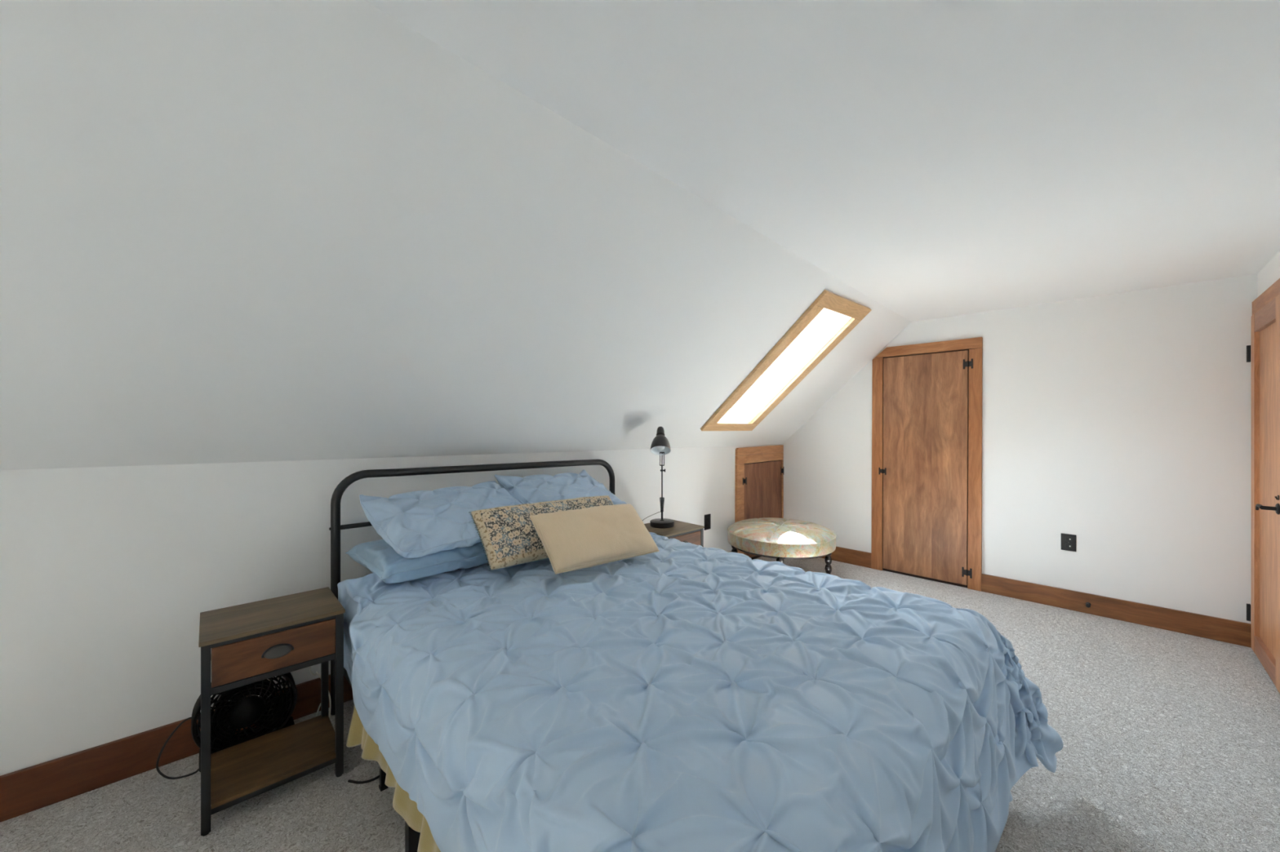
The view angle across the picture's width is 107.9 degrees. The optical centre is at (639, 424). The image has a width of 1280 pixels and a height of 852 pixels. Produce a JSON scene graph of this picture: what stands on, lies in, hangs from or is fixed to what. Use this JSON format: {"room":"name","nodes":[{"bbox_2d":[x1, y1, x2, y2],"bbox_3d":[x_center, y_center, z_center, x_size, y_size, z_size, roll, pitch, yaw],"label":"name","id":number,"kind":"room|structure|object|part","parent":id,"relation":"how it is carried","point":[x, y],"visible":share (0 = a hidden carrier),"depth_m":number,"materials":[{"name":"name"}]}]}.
{"room":"bedroom","nodes":[
{"label":"bedroom","id":0,"kind":"room"},
{"bbox_2d":[0,444,777,776],"bbox_3d":[-1.043,0.697,2.512,6.652,1.146,0.120,0,0,-43],"label":"wall","id":1,"kind":"structure","parent":0,"point":[108,575],"depth_m":1.73,"materials":[{"name":"white paint"}]},
{"bbox_2d":[0,551,731,822],"bbox_3d":[-1.292,1.199,2.187,5.838,0.142,0.018,0,0,-43],"label":"baseboard","id":2,"kind":"structure","parent":1,"relation":"attached to","point":[31,788],"depth_m":1.63,"materials":[{"name":"brown wood"}]},
{"bbox_2d":[704,514,711,530],"bbox_3d":[0.568,0.823,3.914,0.080,0.128,0.008,0,0,-43],"label":"wall outlet","id":3,"kind":"object","parent":1,"relation":"attached to","point":[708,517],"visible":1,"depth_m":3.91,"materials":[{"name":"black plastic"}]},
{"bbox_2d":[734,444,783,559],"bbox_3d":[1.153,0.741,4.438,0.798,1.058,0.034,0,0,-43],"label":"door","id":4,"kind":"structure","parent":1,"relation":"in","point":[758,470],"depth_m":4.40,"materials":[{"name":"brown wood"}]},
{"bbox_3d":[0.900,0.817,4.211,0.118,0.907,0.024,0,0,-43],"label":"casing","id":5,"kind":"part","parent":4,"relation":"part of","materials":[{"name":"brown wood"}]},
{"bbox_3d":[1.183,0.804,4.471,0.645,0.871,0.014,0,0,-43],"label":"panel","id":6,"kind":"part","parent":4,"relation":"part of","materials":[{"name":"brown wood"}]},
{"bbox_3d":[1.431,0.817,4.703,0.023,0.907,0.024,0,0,-43],"label":"casing","id":7,"kind":"part","parent":4,"relation":"part of","materials":[{"name":"brown wood"}]},
{"bbox_2d":[0,0,911,470],"bbox_3d":[-0.537,-0.363,2.001,6.649,1.147,1.637,0,0,-45],"label":"sloped ceiling","id":8,"kind":"structure","parent":0,"point":[231,231],"depth_m":1.38,"materials":[{"name":"white paint"}]},
{"bbox_2d":[700,289,871,431],"bbox_3d":[0.967,-0.482,3.451,0.790,1.081,1.191,0,0,-45],"label":"window","id":9,"kind":"structure","parent":8,"relation":"in","point":[769,383],"depth_m":3.51,"materials":[{"name":"brown wood"}]},
{"bbox_3d":[0.735,0.018,3.761,0.683,0.080,0.085,0,0,-43],"label":"casing","id":10,"kind":"part","parent":9,"relation":"part of","materials":[{"name":"brown wood"}]},
{"bbox_3d":[0.818,-0.371,3.193,0.120,0.731,0.893,0,0,-39],"label":"casing","id":11,"kind":"part","parent":9,"relation":"part of","materials":[{"name":"brown wood"}]},
{"bbox_3d":[1.249,-0.376,3.606,0.107,0.747,0.876,0,0,-41],"label":"casing","id":12,"kind":"part","parent":9,"relation":"part of","materials":[{"name":"brown wood"}]},
{"bbox_3d":[1.333,-0.766,3.038,0.729,0.094,0.090,0,0,-45],"label":"casing","id":13,"kind":"part","parent":9,"relation":"part of","materials":[{"name":"brown wood"}]},
{"bbox_2d":[0,556,1279,851],"bbox_3d":[0.000,1.320,1.455,6.845,0.100,3.429,0,0,-45],"label":"floor","id":14,"kind":"structure","parent":0,"point":[1171,740],"depth_m":1.65,"materials":[{"name":"carpet"}]},
{"bbox_2d":[155,672,297,779],"bbox_3d":[-1.571,1.108,1.791,0.402,0.324,0.110,0,0,-43],"label":"floor fan","id":15,"kind":"object","parent":14,"relation":"on","point":[244,706],"visible":0.73,"depth_m":1.79,"materials":[{"name":"black plastic"}]},
{"bbox_3d":[-1.671,1.181,1.692,0.120,0.175,0.086,0,0,-43],"label":"power cord","id":16,"kind":"part","parent":15,"relation":"part of","materials":[{"name":"black rubber"}]},
{"bbox_3d":[-1.591,1.154,1.767,0.121,0.152,0.042,0,0,-43],"label":"blade","id":17,"kind":"part","parent":15,"relation":"part of","materials":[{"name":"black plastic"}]},
{"bbox_3d":[-1.535,1.019,1.819,0.026,0.106,0.179,0,0,27],"label":"blade","id":18,"kind":"part","parent":15,"relation":"part of","materials":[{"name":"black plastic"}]},
{"bbox_2d":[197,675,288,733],"bbox_3d":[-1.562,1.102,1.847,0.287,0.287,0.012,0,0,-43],"label":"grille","id":19,"kind":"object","parent":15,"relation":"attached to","point":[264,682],"depth_m":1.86,"materials":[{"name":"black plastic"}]},
{"bbox_2d":[195,675,293,751],"bbox_3d":[-1.508,1.102,1.789,0.288,0.288,0.012,0,0,-43],"label":"grille","id":20,"kind":"object","parent":15,"relation":"attached to","point":[244,712],"depth_m":1.79,"materials":[{"name":"black plastic"}]},
{"bbox_3d":[-1.478,1.154,1.869,0.121,0.152,0.042,0,0,-43],"label":"blade","id":21,"kind":"part","parent":15,"relation":"part of","materials":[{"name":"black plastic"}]},
{"bbox_2d":[198,586,345,835],"bbox_3d":[-1.309,0.970,1.664,0.385,0.600,0.336,0,0,-43],"label":"nightstand","id":22,"kind":"object","parent":14,"relation":"on","point":[251,642],"visible":1,"depth_m":1.60,"materials":[{"name":"wood"},{"name":"black metal"}]},
{"bbox_3d":[-1.346,0.974,1.445,0.023,0.580,0.023,0,0,-43],"label":"leg","id":23,"kind":"part","parent":22,"relation":"part of","materials":[{"name":"black metal"}]},
{"bbox_2d":[210,715,336,808],"bbox_3d":[-1.314,1.189,1.670,0.373,0.012,0.308,0,0,-43],"label":"shelf","id":24,"kind":"object","parent":22,"relation":"attached to","point":[242,771],"depth_m":1.64,"materials":[{"name":"brown wood"}]},
{"bbox_3d":[-1.314,1.205,1.670,0.371,0.018,0.306,0,0,-43],"label":"frame rail","id":25,"kind":"part","parent":22,"relation":"part of","materials":[{"name":"black"}]},
{"bbox_3d":[-1.314,0.832,1.670,0.371,0.020,0.306,0,0,-43],"label":"frame rail","id":26,"kind":"part","parent":22,"relation":"part of","materials":[{"name":"black metal"}]},
{"bbox_3d":[-1.314,0.690,1.670,0.371,0.012,0.306,0,0,-43],"label":"frame rail","id":27,"kind":"part","parent":22,"relation":"part of","materials":[{"name":"black"}]},
{"bbox_3d":[-1.215,0.759,1.563,0.328,0.123,0.016,0,0,-43],"label":"drawer","id":28,"kind":"part","parent":22,"relation":"part of","materials":[{"name":"brown wood"}]},
{"bbox_3d":[-1.202,0.757,1.549,0.072,0.032,0.023,0,0,-43],"label":"cup pull","id":29,"kind":"part","parent":22,"relation":"part of","materials":[{"name":"grey metal"}]},
{"bbox_3d":[-1.283,0.974,1.896,0.023,0.580,0.023,0,0,-43],"label":"leg","id":30,"kind":"part","parent":22,"relation":"part of","materials":[{"name":"black metal"}]},
{"bbox_3d":[-1.087,0.974,1.685,0.023,0.580,0.023,0,0,-43],"label":"leg","id":31,"kind":"part","parent":22,"relation":"part of","materials":[{"name":"black metal"}]},
{"bbox_2d":[309,666,331,718],"bbox_3d":[-1.353,1.063,1.971,0.078,0.407,0.148,0,0,-34],"label":"charging cable","id":32,"kind":"object","parent":14,"relation":"on","point":[310,671],"visible":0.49,"depth_m":1.97,"materials":[{"name":"black rubber"}]},
{"bbox_2d":[347,775,379,783],"bbox_3d":[-0.907,1.264,1.806,0.082,0.008,0.398,0,0,27],"label":"cable","id":33,"kind":"object","parent":14,"relation":"on","point":[378,776],"visible":0.43,"depth_m":1.65,"materials":[{"name":"black rubber"}]},
{"bbox_2d":[328,459,615,851],"bbox_3d":[-0.061,0.740,1.867,1.630,1.060,2.093,0,0,-45],"label":"frame","id":34,"kind":"object","parent":14,"relation":"on","point":[411,837],"visible":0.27,"depth_m":2.08,"materials":[{"name":"black metal"}]},
{"bbox_3d":[-0.605,1.005,1.310,0.030,0.040,2.005,0,0,-45],"label":"rail","id":35,"kind":"part","parent":34,"relation":"part of","materials":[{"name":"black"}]},
{"bbox_3d":[-0.763,0.464,2.586,1.549,0.032,0.020,0,0,-43],"label":"headboard rail","id":36,"kind":"part","parent":34,"relation":"part of","materials":[{"name":"black metal"}]},
{"bbox_3d":[-0.895,1.144,1.625,0.020,0.236,0.020,0,0,-45],"label":"leg","id":37,"kind":"part","parent":34,"relation":"part of","materials":[{"name":"black metal"}]},
{"bbox_3d":[-0.648,1.144,1.328,0.032,0.236,0.032,0,0,-45],"label":"leg","id":38,"kind":"part","parent":34,"relation":"part of","materials":[{"name":"black metal"}]},
{"bbox_3d":[-0.039,0.835,1.830,1.524,0.273,1.999,0,0,-45],"label":"mattress","id":39,"kind":"object","parent":34,"relation":"on","visible":0},
{"bbox_2d":[346,705,440,851],"bbox_3d":[-0.325,0.919,1.338,0.583,0.454,1.524,0,0,-45],"label":"blanket","id":40,"kind":"object","parent":39,"relation":"on","point":[406,807],"visible":0.13,"depth_m":1.31,"materials":[{"name":"beige fabric"}]},
{"bbox_2d":[337,532,1062,851],"bbox_3d":[0.105,0.914,1.708,1.906,0.600,2.042,0,0,-45],"label":"comforter","id":41,"kind":"object","parent":39,"relation":"on","point":[682,696],"visible":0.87,"depth_m":1.18,"materials":[{"name":"blue fabric"}]},
{"bbox_2d":[345,539,488,583],"bbox_3d":[-0.892,0.584,2.190,0.490,0.154,0.740,2,1,44],"label":"pillow","id":42,"kind":"object","parent":41,"relation":"on","point":[379,557],"visible":0.42,"depth_m":1.95,"materials":[{"name":"blue fabric"}]},
{"bbox_2d":[359,480,524,558],"bbox_3d":[-0.829,0.413,2.134,0.470,0.219,0.698,0,0,40],"label":"pillow sham","id":43,"kind":"object","parent":42,"relation":"on","point":[419,523],"visible":0.8,"depth_m":1.97,"materials":[{"name":"blue fabric"}]},
{"bbox_2d":[469,495,613,570],"bbox_3d":[-0.393,0.498,2.252,0.224,0.250,0.832,0,0,43],"label":"throw cushion","id":44,"kind":"object","parent":41,"relation":"on","point":[508,535],"visible":0.56,"depth_m":2.03,"materials":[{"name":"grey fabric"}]},
{"bbox_2d":[528,503,659,574],"bbox_3d":[-0.191,0.501,2.108,0.575,0.228,0.240,0,0,-42],"label":"throw cushion","id":45,"kind":"object","parent":41,"relation":"on","point":[574,540],"visible":1,"depth_m":2.02,"materials":[{"name":"beige fabric"}]},
{"bbox_3d":[-0.370,0.578,2.662,0.655,0.144,0.484,0,1,-43],"label":"pillow","id":46,"kind":"object","parent":41,"relation":"on","visible":0},
{"bbox_2d":[494,469,626,504],"bbox_3d":[-0.433,0.398,2.647,0.660,0.238,0.464,0,0,-42],"label":"pillow sham","id":47,"kind":"object","parent":46,"relation":"on","point":[532,489],"visible":0.57,"depth_m":2.60,"materials":[{"name":"blue fabric"}]},
{"bbox_2d":[644,519,704,547],"bbox_3d":[0.179,0.970,3.038,0.385,0.600,0.336,0,0,-43],"label":"nightstand","id":48,"kind":"object","parent":14,"relation":"on","point":[685,532],"visible":0.13,"depth_m":2.99,"materials":[{"name":"brown wood"}]},
{"bbox_2d":[642,426,674,528],"bbox_3d":[0.118,0.343,3.024,0.255,0.654,0.203,0,0,-45],"label":"desk lamp","id":49,"kind":"object","parent":48,"relation":"on","point":[660,446],"visible":0.94,"depth_m":3.02,"materials":[{"name":"black metal"}]},
{"bbox_3d":[0.133,0.109,2.992,0.138,0.186,0.135,0,0,-45],"label":"lamp shade","id":50,"kind":"part","parent":49,"relation":"part of","materials":[{"name":"black metal"}]},
{"bbox_3d":[0.132,0.125,3.001,0.066,0.092,0.064,0,0,-45],"label":"bulb","id":51,"kind":"part","parent":49,"relation":"part of","materials":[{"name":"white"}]},
{"bbox_3d":[0.145,0.247,3.071,0.032,0.130,0.088,0,0,3],"label":"arm","id":52,"kind":"part","parent":49,"relation":"part of","materials":[{"name":"black"}]},
{"bbox_3d":[0.145,0.598,3.066,0.020,0.073,0.020,0,0,-45],"label":"stem","id":53,"kind":"part","parent":49,"relation":"part of","materials":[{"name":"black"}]},
{"bbox_3d":[0.146,0.438,3.088,0.008,0.257,0.053,0,0,3],"label":"arm","id":54,"kind":"part","parent":49,"relation":"part of","materials":[{"name":"black"}]},
{"bbox_3d":[0.173,0.690,3.045,0.371,0.012,0.306,0,0,-43],"label":"frame rail","id":55,"kind":"part","parent":48,"relation":"part of","materials":[{"name":"black"}]},
{"bbox_3d":[0.272,0.759,2.937,0.328,0.123,0.016,0,0,-43],"label":"drawer","id":56,"kind":"part","parent":48,"relation":"part of","materials":[{"name":"brown wood"}]},
{"bbox_3d":[0.401,0.974,3.059,0.023,0.580,0.023,0,0,-43],"label":"leg","id":57,"kind":"part","parent":48,"relation":"part of","materials":[{"name":"black metal"}]},
{"bbox_2d":[727,517,836,574],"bbox_3d":[1.139,1.041,3.788,0.844,0.458,0.844,0,0,-39],"label":"ottoman","id":58,"kind":"object","parent":14,"relation":"on","point":[780,539],"visible":0.88,"depth_m":3.52,"materials":[{"name":"patterned fabric"},{"name":"dark wood"}]},
{"bbox_3d":[0.789,1.121,3.893,0.055,0.298,0.055,0,0,-45],"label":"leg","id":59,"kind":"part","parent":58,"relation":"part of","materials":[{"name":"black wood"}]},
{"bbox_3d":[1.034,1.121,3.439,0.055,0.298,0.055,0,0,-45],"label":"leg","id":60,"kind":"part","parent":58,"relation":"part of","materials":[{"name":"black wood"}]},
{"bbox_3d":[1.139,0.981,3.788,0.776,0.022,0.776,0,0,-45],"label":"seat frame","id":61,"kind":"part","parent":58,"relation":"part of","materials":[{"name":"black metal"}]},
{"bbox_2d":[728,517,835,544],"bbox_3d":[1.139,0.841,3.788,0.834,0.057,0.834,0,0,-45],"label":"cushion","id":62,"kind":"object","parent":58,"relation":"on","point":[763,531],"depth_m":3.59,"materials":[{"name":"beige fabric"}]},
{"bbox_3d":[1.488,1.121,3.683,0.055,0.298,0.055,0,0,-45],"label":"leg","id":63,"kind":"part","parent":58,"relation":"part of","materials":[{"name":"black wood"}]},
{"bbox_2d":[363,0,1279,322],"bbox_3d":[0.545,-0.902,0.903,6.645,0.100,1.877,0,0,-45],"label":"ceiling","id":64,"kind":"structure","parent":0,"point":[934,159],"depth_m":1.30,"materials":[{"name":"white paint"}]},
{"bbox_2d":[782,273,1257,623],"bbox_3d":[2.432,0.070,3.807,0.120,2.400,3.399,0,0,-45],"label":"wall","id":65,"kind":"structure","parent":0,"point":[1119,423],"depth_m":3.09,"materials":[{"name":"white paint"}]},
{"bbox_2d":[821,546,871,568],"bbox_3d":[1.744,1.204,4.405,0.018,0.132,0.841,0,0,-45],"label":"baseboard","id":66,"kind":"structure","parent":65,"relation":"attached to","point":[861,558],"depth_m":4.22,"materials":[{"name":"brown wood"}]},
{"bbox_2d":[871,337,982,591],"bbox_3d":[2.314,0.305,3.814,0.036,1.930,0.796,0,0,-45],"label":"door","id":67,"kind":"structure","parent":65,"relation":"in","point":[927,397],"depth_m":3.78,"materials":[{"name":"brown wood"}]},
{"bbox_3d":[2.072,0.347,4.070,0.022,1.846,0.093,0,0,-45],"label":"casing","id":68,"kind":"part","parent":67,"relation":"part of","materials":[{"name":"brown wood"}]},
{"bbox_3d":[2.567,0.347,3.569,0.022,1.846,0.092,0,0,-45],"label":"casing","id":69,"kind":"part","parent":67,"relation":"part of","materials":[{"name":"brown wood"}]},
{"bbox_2d":[1061,533,1075,551],"bbox_3d":[2.941,0.813,3.198,0.009,0.114,0.078,0,0,-45],"label":"wall outlet","id":70,"kind":"object","parent":65,"relation":"attached to","point":[1068,541],"visible":1,"depth_m":3.20,"materials":[{"name":"black plastic"}]},
{"bbox_2d":[1065,536,1071,541],"bbox_3d":[2.940,0.789,3.197,0.003,0.028,0.032,0,0,-45],"label":"receptacle","id":71,"kind":"object","parent":70,"relation":"attached to","point":[1067,538],"depth_m":3.20,"materials":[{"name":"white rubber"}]},
{"bbox_2d":[1065,543,1071,548],"bbox_3d":[2.940,0.837,3.197,0.003,0.028,0.032,0,0,-45],"label":"receptacle","id":72,"kind":"object","parent":70,"relation":"attached to","point":[1067,545],"depth_m":3.20,"materials":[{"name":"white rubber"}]},
{"bbox_2d":[1085,602,1090,607],"bbox_3d":[2.986,1.206,3.105,0.041,0.026,0.026,0,0,-45],"label":"door stop","id":73,"kind":"object","parent":65,"relation":"attached to","point":[1087,604],"visible":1,"depth_m":3.10,"materials":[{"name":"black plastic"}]},
{"bbox_2d":[981,573,1251,647],"bbox_3d":[3.044,1.204,3.089,0.018,0.132,1.278,0,0,-45],"label":"baseboard","id":74,"kind":"structure","parent":65,"relation":"attached to","point":[1237,633],"depth_m":2.99,"materials":[{"name":"brown wood"}]},
{"bbox_2d":[1257,250,1279,297],"bbox_3d":[1.134,0.120,0.221,6.765,2.300,0.120,0,0,-45],"label":"wall","id":75,"kind":"structure","parent":0,"point":[1269,273],"depth_m":2.45,"materials":[{"name":"white paint"}]},
{"bbox_2d":[1246,278,1279,693],"bbox_3d":[3.177,0.288,2.385,0.813,1.964,0.087,0,0,-45],"label":"door","id":76,"kind":"structure","parent":75,"relation":"in","point":[1265,317],"depth_m":2.44,"materials":[{"name":"brown wood"}]},
{"bbox_3d":[3.217,1.211,2.387,0.476,0.092,0.024,0,0,-45],"label":"rail","id":77,"kind":"part","parent":76,"relation":"part of","materials":[{"name":"brown wood"}]},
{"bbox_3d":[3.217,-0.555,2.387,0.476,0.100,0.024,0,0,-45],"label":"rail","id":78,"kind":"part","parent":76,"relation":"part of","materials":[{"name":"brown wood"}]},
{"bbox_3d":[3.002,0.398,2.232,0.136,0.052,0.057,0,0,-45],"label":"handle","id":79,"kind":"part","parent":76,"relation":"part of","materials":[{"name":"black metal"}]},
{"bbox_3d":[3.224,0.330,2.381,0.475,1.668,0.007,0,0,-45],"label":"panel","id":80,"kind":"part","parent":76,"relation":"part of","materials":[{"name":"brown wood"}]}
]}

